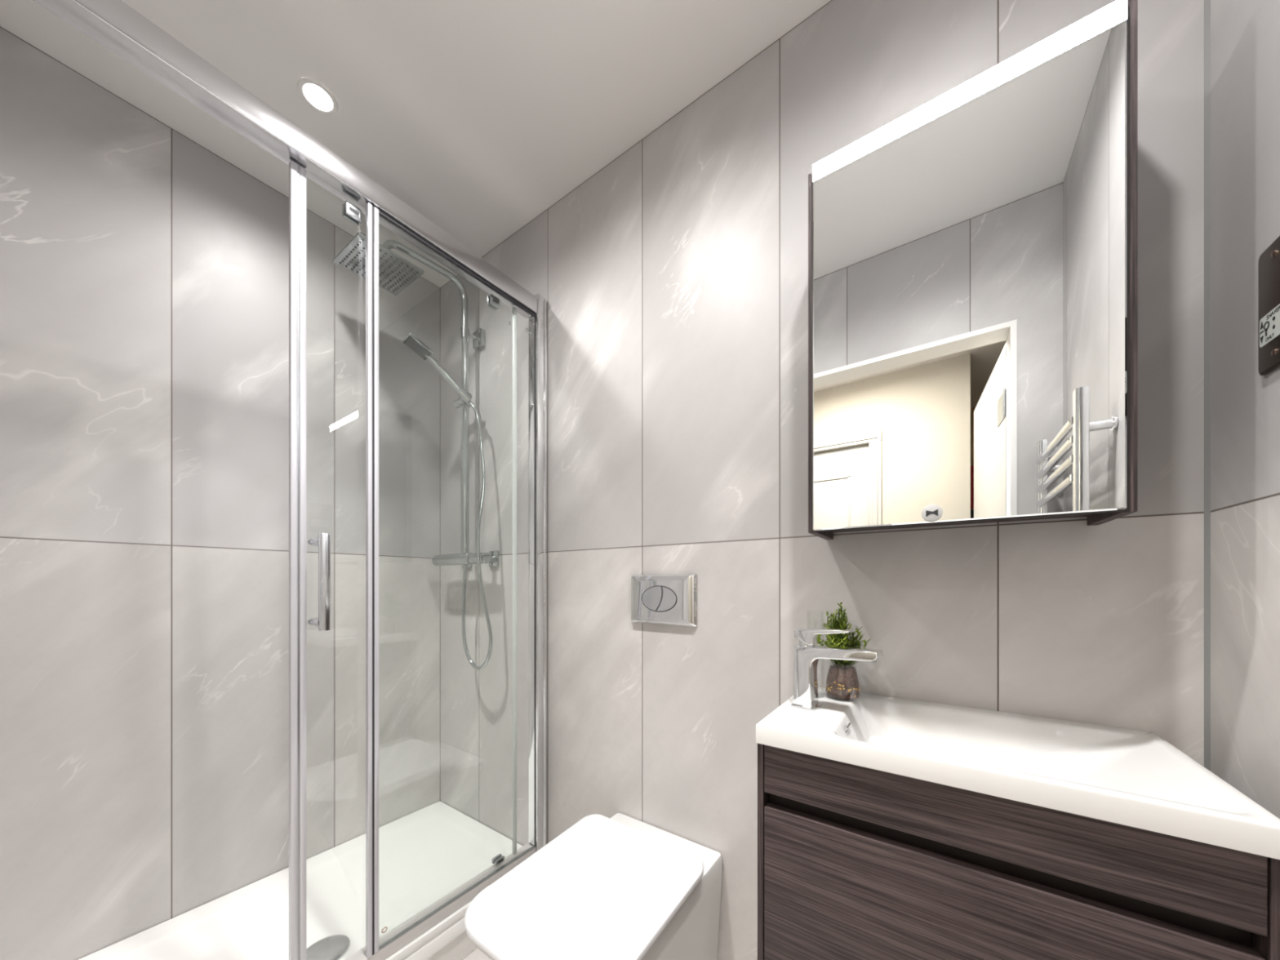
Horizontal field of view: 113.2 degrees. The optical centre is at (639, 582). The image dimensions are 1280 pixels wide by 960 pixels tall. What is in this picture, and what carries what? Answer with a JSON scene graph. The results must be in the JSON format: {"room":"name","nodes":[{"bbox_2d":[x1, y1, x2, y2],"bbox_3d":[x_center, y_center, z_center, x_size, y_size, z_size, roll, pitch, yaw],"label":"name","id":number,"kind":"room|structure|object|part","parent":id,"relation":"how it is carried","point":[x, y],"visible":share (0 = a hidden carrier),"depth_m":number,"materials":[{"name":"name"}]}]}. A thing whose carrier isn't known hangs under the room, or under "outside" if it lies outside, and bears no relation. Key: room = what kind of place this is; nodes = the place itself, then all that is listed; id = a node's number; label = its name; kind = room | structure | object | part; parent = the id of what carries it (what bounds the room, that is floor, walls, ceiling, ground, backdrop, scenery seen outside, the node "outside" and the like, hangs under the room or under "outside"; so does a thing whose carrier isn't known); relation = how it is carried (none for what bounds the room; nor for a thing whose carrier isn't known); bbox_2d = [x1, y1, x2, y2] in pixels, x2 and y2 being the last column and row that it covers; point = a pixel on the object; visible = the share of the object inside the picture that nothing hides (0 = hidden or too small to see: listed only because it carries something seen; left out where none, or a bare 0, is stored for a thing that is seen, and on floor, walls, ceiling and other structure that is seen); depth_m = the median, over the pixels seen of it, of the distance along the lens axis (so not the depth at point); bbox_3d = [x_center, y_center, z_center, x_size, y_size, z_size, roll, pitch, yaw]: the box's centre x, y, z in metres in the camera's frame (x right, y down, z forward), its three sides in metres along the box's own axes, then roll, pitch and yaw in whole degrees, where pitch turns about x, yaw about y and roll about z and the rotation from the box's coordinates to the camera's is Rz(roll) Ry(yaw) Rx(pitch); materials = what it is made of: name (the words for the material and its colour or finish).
{"room":"bathroom","nodes":[
{"label":"bathroom","id":0,"kind":"room"},
{"bbox_2d":[0,26,439,959],"bbox_3d":[-1.281,-0.104,1.385,0.100,2.398,1.444,0,0,35],"label":"wall","id":1,"kind":"structure","parent":0,"point":[144,273],"depth_m":1.21,"materials":[{"name":"grey tile"}]},
{"bbox_2d":[0,0,831,287],"bbox_3d":[-0.368,-1.343,0.744,2.331,0.080,1.444,0,0,35],"label":"ceiling","id":2,"kind":"structure","parent":0,"point":[480,117],"depth_m":1.08,"materials":[{"name":"white paint"}]},
{"bbox_2d":[297,76,337,115],"bbox_3d":[-0.862,-1.300,1.131,0.088,0.004,0.088,0,0,35],"label":"recessed light","id":3,"kind":"object","parent":2,"relation":"in","point":[318,99],"visible":1,"depth_m":1.13,"materials":[{"name":"white paint"}]},
{"bbox_2d":[462,947,491,959],"bbox_3d":[-0.368,1.135,0.744,2.331,0.080,1.444,0,0,35],"label":"floor","id":4,"kind":"structure","parent":0,"point":[476,954],"depth_m":1.24,"materials":[{"name":"grey tile"}]},
{"bbox_2d":[78,800,522,959],"bbox_3d":[-0.959,0.968,1.159,0.685,0.065,1.242,0,0,35],"label":"shower tray","id":5,"kind":"object","parent":4,"relation":"on","point":[425,854],"visible":0.71,"depth_m":1.28,"materials":[{"name":"white plastic"}]},
{"bbox_2d":[33,0,547,959],"bbox_3d":[-0.693,-0.026,0.972,0.081,1.922,1.244,0,0,35],"label":"shower enclosure","id":6,"kind":"object","parent":5,"relation":"on","point":[114,24],"visible":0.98,"depth_m":1.01,"materials":[{"name":"silver glass"}]},
{"bbox_3d":[-0.716,-0.945,0.961,0.055,0.055,1.200,0,0,35],"label":"rail","id":7,"kind":"part","parent":6,"relation":"part of","materials":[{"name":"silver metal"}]},
{"bbox_3d":[-0.707,-0.002,0.932,0.061,0.213,0.022,0,0,24],"label":"handle","id":8,"kind":"part","parent":6,"relation":"part of","materials":[{"name":"silver metal"}]},
{"bbox_3d":[-0.717,0.918,0.962,0.044,0.033,1.200,0,0,35],"label":"rail","id":9,"kind":"part","parent":6,"relation":"part of","materials":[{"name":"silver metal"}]},
{"bbox_3d":[-0.706,0.948,0.981,0.062,0.026,1.242,0,0,35],"label":"sill","id":10,"kind":"part","parent":5,"relation":"part of","materials":[{"name":"white plastic"}]},
{"bbox_2d":[426,931,476,959],"bbox_3d":[-0.968,1.048,1.165,0.666,0.095,1.244,0,0,35],"label":"plinth","id":11,"kind":"object","parent":4,"relation":"on","point":[460,947],"depth_m":1.21,"materials":[{"name":"grey tile"}]},
{"bbox_2d":[464,813,722,959],"bbox_3d":[-0.086,0.872,0.963,0.377,0.445,0.559,0,0,35],"label":"toilet","id":12,"kind":"object","parent":4,"relation":"on","point":[620,886],"visible":1,"depth_m":0.92,"materials":[{"name":"white ceramic"}]},
{"bbox_3d":[-0.118,0.680,0.916,0.362,0.026,0.434,0,0,35],"label":"seat","id":13,"kind":"part","parent":12,"relation":"part of","materials":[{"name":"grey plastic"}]},
{"bbox_2d":[440,0,1204,959],"bbox_3d":[0.018,-0.104,1.293,2.131,2.398,0.100,0,0,35],"label":"wall","id":14,"kind":"structure","parent":0,"point":[673,280],"depth_m":1.08,"materials":[{"name":"grey tile"}]},
{"bbox_2d":[333,231,498,568],"bbox_3d":[-0.798,-0.617,1.529,0.341,1.123,0.453,0,0,35],"label":"shower","id":15,"kind":"object","parent":14,"relation":"attached to","point":[396,273],"visible":0.89,"depth_m":1.59,"materials":[{"name":"silver metal"}]},
{"bbox_3d":[-0.775,-0.942,1.532,0.024,0.473,0.312,0,0,41],"label":"arm","id":16,"kind":"part","parent":15,"relation":"part of","materials":[{"name":"silver metal"}]},
{"bbox_3d":[-0.833,-0.092,1.749,0.030,0.044,0.044,0,0,35],"label":"temperature knob","id":17,"kind":"part","parent":15,"relation":"part of","materials":[{"name":"silver metal"}]},
{"bbox_2d":[402,332,492,670],"bbox_3d":[-0.689,-0.267,1.513,0.216,1.190,0.233,0,0,35],"label":"shower","id":18,"kind":"object","parent":15,"relation":"attached to","point":[411,340],"visible":1,"depth_m":1.54,"materials":[{"name":"silver metal"}]},
{"bbox_3d":[-0.705,-0.753,1.558,0.159,0.151,0.027,0,0,-35],"label":"handle","id":19,"kind":"part","parent":18,"relation":"part of","materials":[{"name":"silver metal"}]},
{"bbox_2d":[631,573,697,626],"bbox_3d":[0.060,0.046,1.192,0.217,0.144,0.016,0,0,35],"label":"flush plate","id":20,"kind":"object","parent":14,"relation":"attached to","point":[670,599],"visible":1,"depth_m":1.18,"materials":[{"name":"silver metal"}]},
{"bbox_2d":[808,0,1137,539],"bbox_3d":[0.543,-0.449,0.756,0.426,0.704,0.176,0,0,35],"label":"upper cabinet","id":21,"kind":"object","parent":14,"relation":"attached to","point":[972,255],"visible":1,"depth_m":0.66,"materials":[{"name":"silver mirror"}]},
{"bbox_3d":[0.378,-0.443,0.879,0.014,0.692,0.165,0,0,35],"label":"panel","id":22,"kind":"part","parent":21,"relation":"part of","materials":[{"name":"silver"}]},
{"bbox_2d":[921,504,942,522],"bbox_3d":[0.480,-0.115,0.694,0.029,0.029,0.002,0,0,35],"label":"switch","id":23,"kind":"object","parent":21,"relation":"attached to","point":[930,513],"depth_m":0.69,"materials":[{"name":"grey plastic"}]},
{"bbox_2d":[812,0,1127,182],"bbox_3d":[0.493,-0.778,0.686,0.403,0.032,0.001,0,0,35],"label":"diffuser","id":24,"kind":"object","parent":21,"relation":"attached to","point":[1110,20],"depth_m":0.66,"materials":[{"name":"white plastic"}]},
{"bbox_3d":[0.714,-0.449,0.642,0.014,0.704,0.165,0,0,35],"label":"panel","id":25,"kind":"part","parent":21,"relation":"part of","materials":[{"name":"brown wood"}]},
{"bbox_2d":[757,743,1279,959],"bbox_3d":[0.505,0.501,0.692,0.526,0.467,0.324,0,0,35],"label":"vanity unit","id":26,"kind":"object","parent":14,"relation":"attached to","point":[855,862],"visible":0.81,"depth_m":0.55,"materials":[{"name":"brown wood"}]},
{"bbox_3d":[0.294,0.501,0.840,0.010,0.467,0.324,0,0,35],"label":"panel","id":27,"kind":"part","parent":26,"relation":"part of","materials":[{"name":"brown wood"}]},
{"bbox_3d":[0.418,0.553,0.568,0.503,0.358,0.018,0,0,35],"label":"drawer","id":28,"kind":"part","parent":26,"relation":"part of","materials":[{"name":"brown wood"}]},
{"bbox_2d":[755,687,1279,859],"bbox_3d":[0.505,0.283,0.688,0.532,0.092,0.329,0,0,35],"label":"basin","id":29,"kind":"object","parent":26,"relation":"in","point":[1138,779],"visible":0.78,"depth_m":0.63,"materials":[{"name":"white ceramic"}]},
{"bbox_2d":[791,627,882,711],"bbox_3d":[0.356,0.160,0.772,0.041,0.153,0.149,0,0,-45],"label":"tap","id":30,"kind":"object","parent":29,"relation":"on","point":[806,654],"visible":1,"depth_m":0.79,"materials":[{"name":"silver metal"}]},
{"bbox_3d":[0.343,0.103,0.786,0.033,0.038,0.101,0,0,-45],"label":"lever","id":31,"kind":"part","parent":30,"relation":"part of","materials":[{"name":"silver metal"}]},
{"bbox_2d":[819,602,871,701],"bbox_3d":[0.417,0.138,0.865,0.100,0.198,0.098,0,0,35],"label":"potted plant","id":32,"kind":"object","parent":29,"relation":"on","point":[842,682],"visible":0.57,"depth_m":0.85,"materials":[{"name":"green plant"}]},
{"bbox_3d":[0.417,0.111,0.865,0.084,0.129,0.082,0,0,35],"label":"stem","id":33,"kind":"part","parent":32,"relation":"part of","materials":[{"name":"green plant"}]},
{"bbox_3d":[0.716,0.501,0.544,0.010,0.467,0.324,0,0,35],"label":"panel","id":34,"kind":"part","parent":26,"relation":"part of","materials":[{"name":"brown wood"}]},
{"bbox_2d":[824,666,861,701],"bbox_3d":[0.417,0.201,0.869,0.069,0.072,0.069,0,0,35],"label":"plant pot","id":35,"kind":"object","parent":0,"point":[842,682],"depth_m":0.85,"materials":[{"name":"brown ceramic"}]},
{"bbox_2d":[1210,0,1279,818],"bbox_3d":[0.545,-0.104,0.102,0.100,2.398,1.444,0,0,35],"label":"wall","id":36,"kind":"structure","parent":0,"point":[1245,34],"depth_m":0.57,"materials":[{"name":"grey tile"}]},
{"bbox_2d":[1204,0,1210,771],"bbox_3d":[0.858,-0.104,0.639,0.004,2.398,0.006,0,0,35],"label":"sealant","id":37,"kind":"structure","parent":36,"relation":"attached to","point":[1206,2],"depth_m":0.64,"materials":[{"name":"grey plastic"}]},
{"bbox_2d":[1257,235,1279,375],"bbox_3d":[0.755,-0.336,0.495,0.007,0.152,0.092,0,0,35],"label":"socket","id":38,"kind":"object","parent":36,"relation":"attached to","point":[1268,263],"visible":1,"depth_m":0.51,"materials":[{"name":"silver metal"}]}
]}

